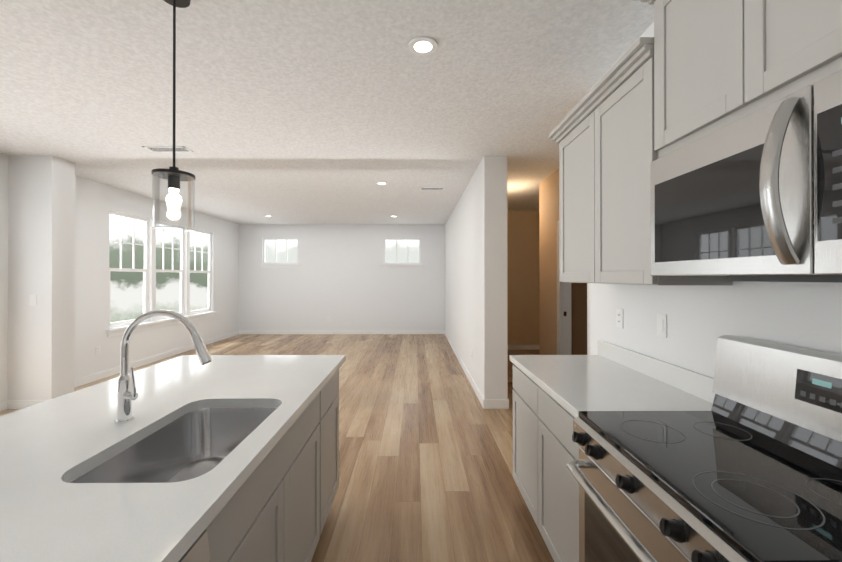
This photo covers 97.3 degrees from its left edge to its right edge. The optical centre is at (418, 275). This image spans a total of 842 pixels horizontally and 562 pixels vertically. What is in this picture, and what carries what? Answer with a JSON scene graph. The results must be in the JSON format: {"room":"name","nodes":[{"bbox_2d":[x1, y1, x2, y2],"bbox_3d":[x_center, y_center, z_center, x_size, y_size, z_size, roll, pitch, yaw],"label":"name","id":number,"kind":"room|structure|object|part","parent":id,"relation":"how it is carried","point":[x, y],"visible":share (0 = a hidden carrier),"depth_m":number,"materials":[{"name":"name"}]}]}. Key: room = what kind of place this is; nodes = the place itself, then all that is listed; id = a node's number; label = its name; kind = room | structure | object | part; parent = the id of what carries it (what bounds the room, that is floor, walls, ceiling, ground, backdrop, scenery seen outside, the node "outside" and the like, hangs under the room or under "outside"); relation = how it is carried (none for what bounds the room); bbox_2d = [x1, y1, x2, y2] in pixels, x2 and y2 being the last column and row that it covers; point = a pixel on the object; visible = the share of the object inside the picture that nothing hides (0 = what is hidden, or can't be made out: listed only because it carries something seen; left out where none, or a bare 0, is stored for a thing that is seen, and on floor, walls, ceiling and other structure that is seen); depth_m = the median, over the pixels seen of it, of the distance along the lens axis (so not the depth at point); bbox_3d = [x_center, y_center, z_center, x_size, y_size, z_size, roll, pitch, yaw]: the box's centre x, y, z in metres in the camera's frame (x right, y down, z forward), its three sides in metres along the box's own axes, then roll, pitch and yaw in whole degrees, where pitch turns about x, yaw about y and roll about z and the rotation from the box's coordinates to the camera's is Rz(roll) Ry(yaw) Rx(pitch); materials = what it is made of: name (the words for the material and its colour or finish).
{"room":"kitchen","nodes":[
{"label":"kitchen","id":0,"kind":"room"},
{"bbox_2d":[8,155,74,399],"bbox_3d":[-4.218,0.066,4.157,0.470,2.750,0.270,0,0,-1],"label":"wall","id":1,"kind":"structure","parent":0,"point":[41,241],"depth_m":4.02,"materials":[{"name":"white paint"}]},
{"bbox_2d":[4,400,47,409],"bbox_3d":[-4.210,1.393,4.010,0.484,0.095,0.014,0,0,-1],"label":"baseboard","id":2,"kind":"structure","parent":1,"relation":"attached to","point":[8,404],"depth_m":4.00,"materials":[{"name":"white"}]},
{"bbox_2d":[29,295,35,304],"bbox_3d":[-4.182,0.261,4.017,0.072,0.116,0.008,0,0,-1],"label":"light switch","id":3,"kind":"object","parent":1,"relation":"attached to","point":[32,299],"visible":1,"depth_m":4.02,"materials":[{"name":"white plastic"}]},
{"bbox_2d":[0,153,238,401],"bbox_3d":[-4.509,0.065,3.719,0.120,2.750,11.340,0,0,-1],"label":"wall","id":4,"kind":"structure","parent":0,"point":[96,202],"depth_m":5.28,"materials":[{"name":"white paint"}]},
{"bbox_2d":[74,330,238,387],"bbox_3d":[-4.471,1.403,6.760,0.014,0.095,4.950,0,0,-1],"label":"baseboard","id":5,"kind":"structure","parent":4,"relation":"attached to","point":[81,381],"depth_m":6.03,"materials":[{"name":"white wood"}]},
{"bbox_2d":[106,211,216,336],"bbox_3d":[-4.507,-0.035,6.729,0.170,1.830,2.860,0,0,-1],"label":"triple window","id":6,"kind":"structure","parent":4,"relation":"in","point":[149,270],"depth_m":6.30,"materials":[{"name":"white"}]},
{"bbox_2d":[0,334,553,561],"bbox_3d":[-0.624,1.470,3.750,8.250,0.060,11.700,0,0,-1],"label":"floor","id":7,"kind":"structure","parent":0,"point":[425,456],"depth_m":2.93,"materials":[{"name":"brown wood"}]},
{"bbox_2d":[172,365,341,561],"bbox_3d":[-0.997,0.994,1.238,1.056,0.874,2.160,0,0,-1],"label":"kitchen island","id":8,"kind":"object","parent":7,"relation":"on","point":[279,512],"depth_m":1.37,"materials":[{"name":"grey"}]},
{"bbox_2d":[0,355,345,561],"bbox_3d":[-1.009,0.537,1.275,1.075,0.037,2.350,0,0,-1],"label":"island countertop","id":9,"kind":"structure","parent":8,"relation":"on","point":[45,517],"depth_m":1.03,"materials":[{"name":"white stone"}]},
{"bbox_2d":[108,309,215,424],"bbox_3d":[-0.910,0.319,1.310,0.337,0.399,0.088,0,0,-1],"label":"faucet","id":10,"kind":"object","parent":9,"relation":"on","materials":[{"name":"silver metal"}]},
{"bbox_2d":[64,401,279,480],"bbox_3d":[-0.745,0.663,1.249,0.435,0.239,0.695,0,0,-1],"label":"sink","id":11,"kind":"object","parent":9,"relation":"in","point":[188,444],"depth_m":1.46,"materials":[{"name":"silver metal"}]},
{"bbox_2d":[178,530,210,561],"bbox_3d":[-0.480,0.945,0.527,0.038,0.757,0.597,0,0,-1],"label":"cabinet","id":12,"kind":"object","parent":8,"relation":"in","point":[199,551],"depth_m":0.79,"materials":[{"name":"beige wood"}]},
{"bbox_2d":[510,360,529,510],"bbox_3d":[0.914,0.998,2.144,0.595,0.873,0.564,0,0,-1],"label":"base cabinet","id":13,"kind":"object","parent":7,"relation":"on","point":[521,382],"depth_m":2.22,"materials":[{"name":"grey wood"}]},
{"bbox_2d":[530,380,578,561],"bbox_3d":[0.919,0.996,1.704,0.595,0.873,0.557,0,0,-1],"label":"base cabinet","id":14,"kind":"object","parent":7,"relation":"on","point":[554,491],"depth_m":1.71,"materials":[{"name":"grey wood"}]},
{"bbox_2d":[510,356,712,415],"bbox_3d":[0.911,0.540,1.941,0.606,0.037,1.033,0,0,-1],"label":"countertop","id":15,"kind":"structure","parent":14,"relation":"on","point":[578,383],"depth_m":1.74,"materials":[{"name":"white stone"}]},
{"bbox_2d":[566,335,841,561],"bbox_3d":[0.873,0.828,1.041,0.679,1.205,0.753,0,0,-1],"label":"range","id":16,"kind":"object","parent":7,"relation":"on","point":[748,468],"visible":1,"depth_m":1.05,"materials":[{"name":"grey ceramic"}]},
{"bbox_3d":[0.597,1.023,1.038,0.128,0.755,0.753,0,0,-1],"label":"door","id":17,"kind":"part","parent":16,"relation":"part of","materials":[{"name":"silver metal"}]},
{"bbox_2d":[0,0,653,224],"bbox_3d":[-0.624,-1.360,3.760,8.250,0.100,11.700,0,0,-1],"label":"ceiling","id":18,"kind":"structure","parent":0,"point":[332,112],"depth_m":2.67,"materials":[{"name":"paint"}]},
{"bbox_2d":[142,146,192,151],"bbox_3d":[-2.580,-1.306,3.822,0.420,0.008,0.160,0,0,-1],"label":"ceiling vent","id":19,"kind":"object","parent":18,"relation":"in","point":[166,148],"visible":0.9,"depth_m":3.80,"materials":[{"name":"white metal"}]},
{"bbox_2d":[151,0,194,231],"bbox_3d":[-1.133,-0.766,1.718,0.170,1.102,0.170,0,0,-1],"label":"pendant light","id":20,"kind":"object","parent":18,"relation":"hanging from","point":[173,175],"visible":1,"depth_m":1.71,"materials":[{"name":"clear glass"}]},
{"bbox_2d":[376,182,387,184],"bbox_3d":[-0.513,-1.300,5.201,0.164,0.008,0.164,0,0,-1],"label":"recessed light","id":21,"kind":"object","parent":18,"relation":"in","point":[382,183],"visible":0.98,"depth_m":5.21,"materials":[{"name":"white"}]},
{"bbox_2d":[409,36,436,55],"bbox_3d":[0.026,-1.311,2.116,0.164,0.008,0.164,0,0,-1],"label":"recessed light","id":22,"kind":"object","parent":18,"relation":"in","point":[422,45],"visible":1,"depth_m":2.11,"materials":[{"name":"white"}]},
{"bbox_2d":[420,187,444,189],"bbox_3d":[0.204,-1.300,5.518,0.360,0.008,0.160,0,0,-1],"label":"ceiling vent","id":23,"kind":"object","parent":18,"relation":"in","point":[431,188],"visible":0.96,"depth_m":5.51,"materials":[{"name":"white"}]},
{"bbox_2d":[238,224,444,329],"bbox_3d":[-1.792,0.084,9.355,5.420,2.750,0.120,0,0,-1],"label":"wall","id":24,"kind":"structure","parent":0,"point":[341,277],"depth_m":9.29,"materials":[{"name":"white paint"}]},
{"bbox_2d":[260,238,299,267],"bbox_3d":[-3.461,-0.581,9.304,0.980,0.740,0.145,0,0,-1],"label":"window","id":25,"kind":"structure","parent":24,"relation":"in","point":[276,264],"depth_m":9.32,"materials":[{"name":"white"}]},
{"bbox_2d":[239,330,443,333],"bbox_3d":[-1.936,1.412,9.282,5.130,0.095,0.014,0,0,-1],"label":"baseboard","id":26,"kind":"structure","parent":24,"relation":"attached to","point":[240,331],"depth_m":9.27,"materials":[{"name":"white wood"}]},
{"bbox_2d":[382,238,421,267],"bbox_3d":[-0.406,-0.581,9.332,1.010,0.740,0.145,0,0,-1],"label":"window","id":27,"kind":"structure","parent":24,"relation":"in","point":[396,264],"depth_m":9.35,"materials":[{"name":"white"}]},
{"bbox_2d":[445,156,506,399],"bbox_3d":[0.819,0.075,6.679,0.250,2.750,5.280,0,0,-1],"label":"wall","id":28,"kind":"structure","parent":0,"point":[476,273],"depth_m":4.21,"materials":[{"name":"white paint"}]},
{"bbox_2d":[444,330,485,408],"bbox_3d":[0.687,1.402,6.666,0.014,0.095,5.294,0,0,-1],"label":"baseboard","id":29,"kind":"structure","parent":28,"relation":"attached to","point":[485,404],"depth_m":5.13,"materials":[{"name":"white wood"}]},
{"bbox_2d":[500,399,508,408],"bbox_3d":[0.962,1.399,5.669,0.018,0.095,3.294,0,0,-1],"label":"baseboard","id":30,"kind":"structure","parent":28,"relation":"attached to","point":[505,402],"depth_m":4.02,"materials":[{"name":"white wood"}]},
{"bbox_2d":[507,168,510,398],"bbox_3d":[0.954,0.072,5.741,0.004,2.750,3.399,0,0,-1],"label":"wall","id":31,"kind":"structure","parent":0,"point":[508,211],"depth_m":7.33,"materials":[{"name":"beige paint"}]},
{"bbox_2d":[511,210,538,344],"bbox_3d":[2.062,0.077,7.391,2.190,2.750,0.120,0,0,-1],"label":"wall","id":32,"kind":"structure","parent":0,"point":[531,277],"depth_m":7.33,"materials":[{"name":"beige paint"}]},
{"bbox_2d":[508,345,539,349],"bbox_3d":[2.073,1.405,7.319,2.190,0.095,0.014,0,0,-1],"label":"baseboard","id":33,"kind":"structure","parent":32,"relation":"attached to","point":[510,347],"depth_m":7.31,"materials":[{"name":"white"}]},
{"bbox_2d":[539,168,586,354],"bbox_3d":[1.769,0.065,3.913,0.120,2.750,2.570,0,0,-1],"label":"wall","id":34,"kind":"structure","parent":0,"point":[549,187],"depth_m":4.74,"materials":[{"name":"beige paint"}]},
{"bbox_2d":[557,221,589,354],"bbox_3d":[1.765,0.386,4.077,0.145,2.110,0.900,0,0,-1],"label":"door frame","id":35,"kind":"structure","parent":34,"relation":"attached to","point":[564,339],"depth_m":4.44,"materials":[{"name":"white wood"}]},
{"bbox_2d":[589,22,841,377],"bbox_3d":[1.292,0.053,0.423,0.120,2.750,4.400,0,0,-1],"label":"wall","id":36,"kind":"structure","parent":0,"point":[701,319],"depth_m":1.56,"materials":[{"name":"white paint"}]},
{"bbox_2d":[556,112,583,282],"bbox_3d":[1.057,-0.420,2.109,0.310,0.916,0.527,0,0,-1],"label":"upper cabinet","id":37,"kind":"object","parent":36,"relation":"attached to","point":[571,141],"depth_m":2.19,"materials":[{"name":"grey wood"}]},
{"bbox_2d":[616,308,622,328],"bbox_3d":[1.211,0.254,2.232,0.007,0.116,0.072,0,0,-1],"label":"electrical outlet","id":38,"kind":"object","parent":36,"relation":"attached to","point":[619,317],"visible":1,"depth_m":2.23,"materials":[{"name":"white plastic"}]},
{"bbox_2d":[598,340,714,403],"bbox_3d":[1.215,0.467,0.751,0.020,0.100,3.420,0,0,-1],"label":"backsplash","id":39,"kind":"structure","parent":36,"relation":"attached to","point":[698,384],"depth_m":1.81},
{"bbox_2d":[584,44,732,284],"bbox_3d":[1.061,-0.421,1.701,0.310,0.916,0.527,0,0,-1],"label":"upper cabinet","id":40,"kind":"object","parent":36,"relation":"attached to","point":[617,124],"depth_m":1.66,"materials":[{"name":"grey wood"}]},
{"bbox_2d":[657,313,666,337],"bbox_3d":[1.214,0.247,1.852,0.008,0.116,0.072,0,0,-1],"label":"light switch","id":41,"kind":"object","parent":36,"relation":"attached to","point":[661,325],"visible":1,"depth_m":1.84,"materials":[{"name":"white plastic"}]},
{"bbox_2d":[648,0,715,161],"bbox_3d":[1.066,-0.761,1.209,0.310,0.639,0.452,0,0,-1],"label":"upper cabinet","id":42,"kind":"object","parent":36,"relation":"attached to","point":[690,71],"depth_m":1.29,"materials":[{"name":"grey wood"}]},
{"bbox_2d":[716,0,841,129],"bbox_3d":[1.069,-0.762,0.875,0.310,0.639,0.451,0,0,-1],"label":"upper cabinet","id":43,"kind":"object","parent":36,"relation":"attached to","point":[768,51],"depth_m":0.97,"materials":[{"name":"grey wood"}]},
{"bbox_2d":[650,70,841,282],"bbox_3d":[1.023,-0.211,1.038,0.391,0.454,0.777,0,0,-1],"label":"microwave","id":44,"kind":"object","parent":43,"relation":"attached to","point":[755,196],"visible":1,"depth_m":0.97,"materials":[{"name":"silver metal"}]}
]}

